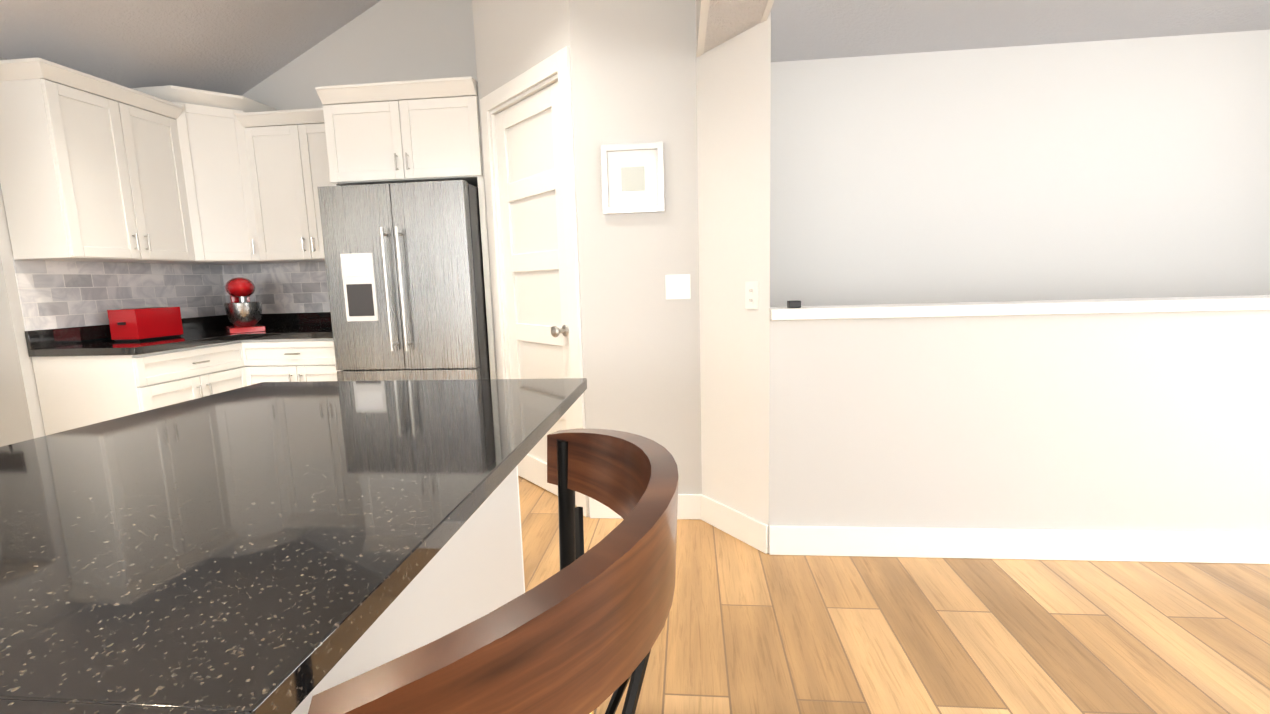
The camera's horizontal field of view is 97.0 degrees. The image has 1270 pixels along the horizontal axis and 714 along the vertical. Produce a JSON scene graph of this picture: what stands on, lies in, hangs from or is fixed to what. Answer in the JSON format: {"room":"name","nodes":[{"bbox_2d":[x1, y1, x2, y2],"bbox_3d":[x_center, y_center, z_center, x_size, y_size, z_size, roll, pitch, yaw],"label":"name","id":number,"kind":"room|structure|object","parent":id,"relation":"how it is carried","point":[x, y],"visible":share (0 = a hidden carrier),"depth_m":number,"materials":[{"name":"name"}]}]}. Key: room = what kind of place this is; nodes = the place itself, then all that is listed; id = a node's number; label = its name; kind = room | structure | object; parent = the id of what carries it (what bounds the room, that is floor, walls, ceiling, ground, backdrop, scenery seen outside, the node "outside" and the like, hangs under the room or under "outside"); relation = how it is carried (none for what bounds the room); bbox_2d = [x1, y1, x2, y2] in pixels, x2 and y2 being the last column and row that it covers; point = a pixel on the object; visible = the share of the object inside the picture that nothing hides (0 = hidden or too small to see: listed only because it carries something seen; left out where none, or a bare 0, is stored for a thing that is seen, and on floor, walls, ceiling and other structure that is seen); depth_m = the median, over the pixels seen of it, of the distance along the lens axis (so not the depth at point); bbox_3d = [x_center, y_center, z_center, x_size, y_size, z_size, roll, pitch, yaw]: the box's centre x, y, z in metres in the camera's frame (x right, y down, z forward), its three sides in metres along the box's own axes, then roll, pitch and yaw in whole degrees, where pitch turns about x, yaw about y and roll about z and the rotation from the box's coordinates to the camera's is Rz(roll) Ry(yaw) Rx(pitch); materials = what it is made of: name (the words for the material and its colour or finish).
{"room":"kitchen","nodes":[
{"label":"kitchen","id":0,"kind":"room"},
{"bbox_2d":[0,57,45,446],"bbox_3d":[-3.868,0.064,-0.701,0.420,2.700,10.470,-1,8,6],"label":"wall","id":1,"kind":"structure","parent":0,"point":[21,419],"depth_m":3.02,"materials":[{"name":"grey paint"}]},
{"bbox_2d":[0,61,195,263],"bbox_3d":[-3.084,-1.041,3.267,0.386,0.947,0.750,-1,8,6],"label":"upper cabinet","id":2,"kind":"object","parent":1,"relation":"attached to","point":[94,169],"depth_m":3.03,"materials":[{"name":"white wood"}]},
{"bbox_2d":[12,256,226,330],"bbox_3d":[-3.423,-0.337,1.720,0.005,1.000,5.260,-1,8,6],"label":"wall tile","id":3,"kind":"structure","parent":1,"relation":"attached to","point":[59,294],"depth_m":3.44,"materials":[{"name":"tile"}]},
{"bbox_2d":[25,316,227,347],"bbox_3d":[-3.212,-0.185,3.696,0.022,0.100,1.355,-1,8,6],"label":"backsplash","id":4,"kind":"structure","parent":1,"relation":"attached to","point":[47,338],"depth_m":3.30,"materials":[{"name":"black stone"}]},
{"bbox_2d":[124,85,279,264],"bbox_3d":[-2.892,-1.198,3.878,0.654,1.078,0.652,-1,8,6],"label":"upper cabinet","id":5,"kind":"object","parent":1,"relation":"attached to","point":[212,127],"depth_m":3.72,"materials":[{"name":"white wood"}]},
{"bbox_2d":[0,0,380,95],"bbox_3d":[-2.896,-1.581,-0.267,2.320,1.300,8.970,-1,8,6],"label":"ceiling","id":6,"kind":"structure","parent":0,"point":[238,47],"depth_m":3.40,"materials":[{"name":"white paint"}]},
{"bbox_2d":[241,0,476,110],"bbox_3d":[-1.451,-1.088,4.154,4.320,3.500,0.120,-1,8,6],"label":"wall","id":7,"kind":"structure","parent":0,"point":[391,40],"depth_m":3.97,"materials":[{"name":"white paint"}]},
{"bbox_2d":[221,261,329,313],"bbox_3d":[-2.479,-0.479,4.276,1.380,0.520,0.005,-1,8,6],"label":"wall tile","id":8,"kind":"structure","parent":7,"relation":"attached to","point":[298,287],"depth_m":4.28,"materials":[{"name":"tile"}]},
{"bbox_2d":[228,312,331,327],"bbox_3d":[-2.464,-0.289,4.286,1.354,0.100,0.022,-1,8,6],"label":"backsplash","id":9,"kind":"structure","parent":7,"relation":"attached to","point":[274,320],"depth_m":4.29,"materials":[{"name":"black stone"}]},
{"bbox_2d":[248,113,323,262],"bbox_3d":[-2.388,-1.160,3.970,0.449,0.947,0.386,-1,8,6],"label":"upper cabinet","id":10,"kind":"object","parent":7,"relation":"attached to","point":[265,131],"depth_m":3.83,"materials":[{"name":"white wood"}]},
{"bbox_2d":[280,109,332,260],"bbox_3d":[-2.057,-1.165,3.938,0.449,0.947,0.386,-1,8,6],"label":"upper cabinet","id":11,"kind":"object","parent":7,"relation":"attached to","point":[305,146],"depth_m":3.79,"materials":[{"name":"white wood"}]},
{"bbox_2d":[472,0,589,516],"bbox_3d":[-0.553,-0.829,3.065,0.100,3.235,0.990,-8,10,-39],"label":"wall","id":12,"kind":"structure","parent":0,"point":[514,39],"depth_m":2.94,"materials":[{"name":"white paint"}]},
{"bbox_2d":[480,46,588,516],"bbox_3d":[-0.546,-0.344,3.101,0.171,2.265,0.930,-8,10,-39],"label":"door","id":13,"kind":"structure","parent":12,"relation":"attached to","point":[529,135],"depth_m":3.05,"materials":[{"name":"white wood"}]},
{"bbox_2d":[568,0,701,493],"bbox_3d":[0.018,-0.619,2.710,0.570,2.885,0.120,-1,8,6],"label":"wall","id":14,"kind":"structure","parent":0,"point":[633,66],"depth_m":2.65,"materials":[{"name":"grey paint"}]},
{"bbox_2d":[600,142,664,213],"bbox_3d":[-0.010,-0.829,2.611,0.290,0.310,0.022,-1,8,6],"label":"picture frame","id":15,"kind":"object","parent":14,"relation":"attached to","point":[632,174],"visible":1,"depth_m":2.61,"materials":[{"name":"white wood"}]},
{"bbox_2d":[589,494,696,519],"bbox_3d":[0.053,0.754,2.834,0.572,0.130,0.014,-1,8,6],"label":"baseboard","id":16,"kind":"structure","parent":14,"relation":"attached to","point":[687,503],"depth_m":2.81,"materials":[{"name":"white wood"}]},
{"bbox_2d":[665,274,690,298],"bbox_3d":[0.204,-0.333,2.667,0.118,0.116,0.010,-1,8,6],"label":"light switch","id":17,"kind":"object","parent":14,"relation":"attached to","point":[677,286],"visible":1,"depth_m":2.66,"materials":[{"name":"white plastic"}]},
{"bbox_2d":[696,0,773,57],"bbox_3d":[0.157,-1.137,-1.181,0.484,0.622,7.620,-1,8,6],"label":"header beam","id":18,"kind":"structure","parent":0,"point":[718,22],"depth_m":2.16,"materials":[{"name":"grey paint"}]},
{"bbox_2d":[518,475,1269,713],"bbox_3d":[0.499,1.256,-0.173,8.970,0.060,12.000,-1,8,6],"label":"floor","id":19,"kind":"structure","parent":0,"point":[747,629],"depth_m":1.88,"materials":[{"name":"brown wood"}]},
{"bbox_2d":[29,336,247,435],"bbox_3d":[-2.910,0.376,3.452,0.652,0.880,0.750,-1,8,6],"label":"base cabinet","id":20,"kind":"object","parent":19,"relation":"on","point":[87,375],"depth_m":3.08,"materials":[{"name":"white wood"}]},
{"bbox_2d":[28,324,299,355],"bbox_3d":[-2.905,-0.120,3.676,0.635,0.040,1.355,-1,8,6],"label":"countertop","id":21,"kind":"structure","parent":20,"relation":"on","point":[102,347],"depth_m":3.16,"materials":[{"name":"black stone"}]},
{"bbox_2d":[107,307,182,341],"bbox_3d":[-3.030,-0.207,3.479,0.180,0.192,0.315,-1,8,6],"label":"toaster","id":22,"kind":"object","parent":21,"relation":"on","point":[141,324],"visible":1,"depth_m":3.38,"materials":[{"name":"red metal"}]},
{"bbox_2d":[240,324,332,335],"bbox_3d":[-2.186,-0.182,3.964,0.741,0.040,0.635,-1,8,6],"label":"countertop","id":23,"kind":"structure","parent":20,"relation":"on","point":[305,329],"depth_m":3.74,"materials":[{"name":"black stone"}]},
{"bbox_2d":[224,277,265,333],"bbox_3d":[-2.719,-0.365,3.889,0.365,0.372,0.365,-1,8,6],"label":"stand mixer","id":24,"kind":"object","parent":23,"relation":"on","point":[243,313],"visible":1,"depth_m":3.78,"materials":[{"name":"red metal"}]},
{"bbox_2d":[244,336,339,385],"bbox_3d":[-2.195,0.275,4.021,0.783,0.880,0.652,-1,8,6],"label":"base cabinet","id":25,"kind":"object","parent":19,"relation":"on","point":[266,358],"depth_m":3.69,"materials":[{"name":"white wood"}]},
{"bbox_2d":[317,180,489,380],"bbox_3d":[-1.356,-0.169,3.739,0.890,1.790,0.884,-1,8,6],"label":"fridge","id":26,"kind":"object","parent":19,"relation":"on","point":[405,274],"visible":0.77,"depth_m":3.32,"materials":[{"name":"silver metal"}]},
{"bbox_2d":[315,76,495,378],"bbox_3d":[-1.349,-0.478,3.798,0.963,2.385,0.720,-1,8,6],"label":"tall cabinet","id":27,"kind":"object","parent":19,"relation":"on","point":[426,130],"visible":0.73,"depth_m":3.37,"materials":[{"name":"white wood"}]},
{"bbox_2d":[300,470,524,713],"bbox_3d":[-0.890,0.758,0.262,0.846,0.888,2.908,-1,8,6],"label":"kitchen island","id":28,"kind":"object","parent":19,"relation":"on","point":[482,571],"depth_m":1.21,"materials":[{"name":"white"}]},
{"bbox_2d":[0,378,586,713],"bbox_3d":[-0.793,0.300,0.190,1.020,0.032,3.060,-1,8,6],"label":"island countertop","id":29,"kind":"structure","parent":28,"relation":"on","point":[227,552],"depth_m":0.68,"materials":[{"name":"black stone"}]},
{"bbox_2d":[308,429,678,713],"bbox_3d":[-0.177,0.616,0.500,0.450,1.062,0.424,-1,8,6],"label":"stool","id":30,"kind":"object","parent":19,"relation":"on","point":[579,632],"visible":1,"depth_m":0.29,"materials":[{"name":"brown wood"}]},
{"bbox_2d":[695,0,770,552],"bbox_3d":[0.430,-0.401,2.524,0.280,2.480,0.470,-1,8,6],"label":"wall","id":31,"kind":"structure","parent":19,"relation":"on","point":[733,78],"depth_m":2.45,"materials":[{"name":"white paint"}]},
{"bbox_2d":[697,494,760,550],"bbox_3d":[0.455,0.772,2.623,0.293,0.130,0.300,-1,8,6],"label":"baseboard","id":32,"kind":"structure","parent":31,"relation":"attached to","point":[747,529],"depth_m":2.62,"materials":[{"name":"white wood"}]},
{"bbox_2d":[745,281,757,308],"bbox_3d":[0.493,-0.261,2.375,0.008,0.116,0.072,-7,9,-33],"label":"outlet","id":33,"kind":"object","parent":31,"relation":"attached to","point":[751,295],"visible":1,"depth_m":2.37,"materials":[{"name":"white plastic"}]},
{"bbox_2d":[769,310,1269,531],"bbox_3d":[2.241,0.318,2.276,3.350,1.020,0.120,-1,8,6],"label":"wall","id":34,"kind":"structure","parent":0,"point":[1152,421],"depth_m":2.27,"materials":[{"name":"grey paint"}]},
{"bbox_2d":[761,522,1269,563],"bbox_3d":[2.242,0.768,2.273,3.363,0.130,0.016,-1,8,6],"label":"baseboard","id":35,"kind":"structure","parent":34,"relation":"attached to","point":[1143,546],"depth_m":2.33,"materials":[{"name":"white wood"}]},
{"bbox_2d":[770,295,1269,320],"bbox_3d":[2.227,-0.209,2.202,3.348,0.045,0.190,-1,8,6],"label":"trim","id":36,"kind":"structure","parent":34,"relation":"on","point":[1144,305],"depth_m":2.19,"materials":[{"name":"white wood"}]},
{"bbox_2d":[787,300,800,307],"bbox_3d":[0.661,-0.220,2.333,0.050,0.029,0.045,-1,8,6],"label":"cap","id":37,"kind":"object","parent":36,"relation":"on","point":[793,303],"visible":1,"depth_m":2.31,"materials":[{"name":"black plastic"}]},
{"bbox_2d":[770,30,1269,306],"bbox_3d":[2.337,-0.564,3.399,3.350,2.450,0.100,-1,8,6],"label":"wall","id":38,"kind":"structure","parent":0,"point":[1124,168],"depth_m":3.28,"materials":[{"name":"white paint"}]},
{"bbox_2d":[771,0,1269,61],"bbox_3d":[2.143,-1.646,1.894,3.410,0.120,5.800,-1,8,6],"label":"ceiling","id":39,"kind":"structure","parent":0,"point":[812,29],"depth_m":2.89,"materials":[{"name":"white paint"}]}
]}

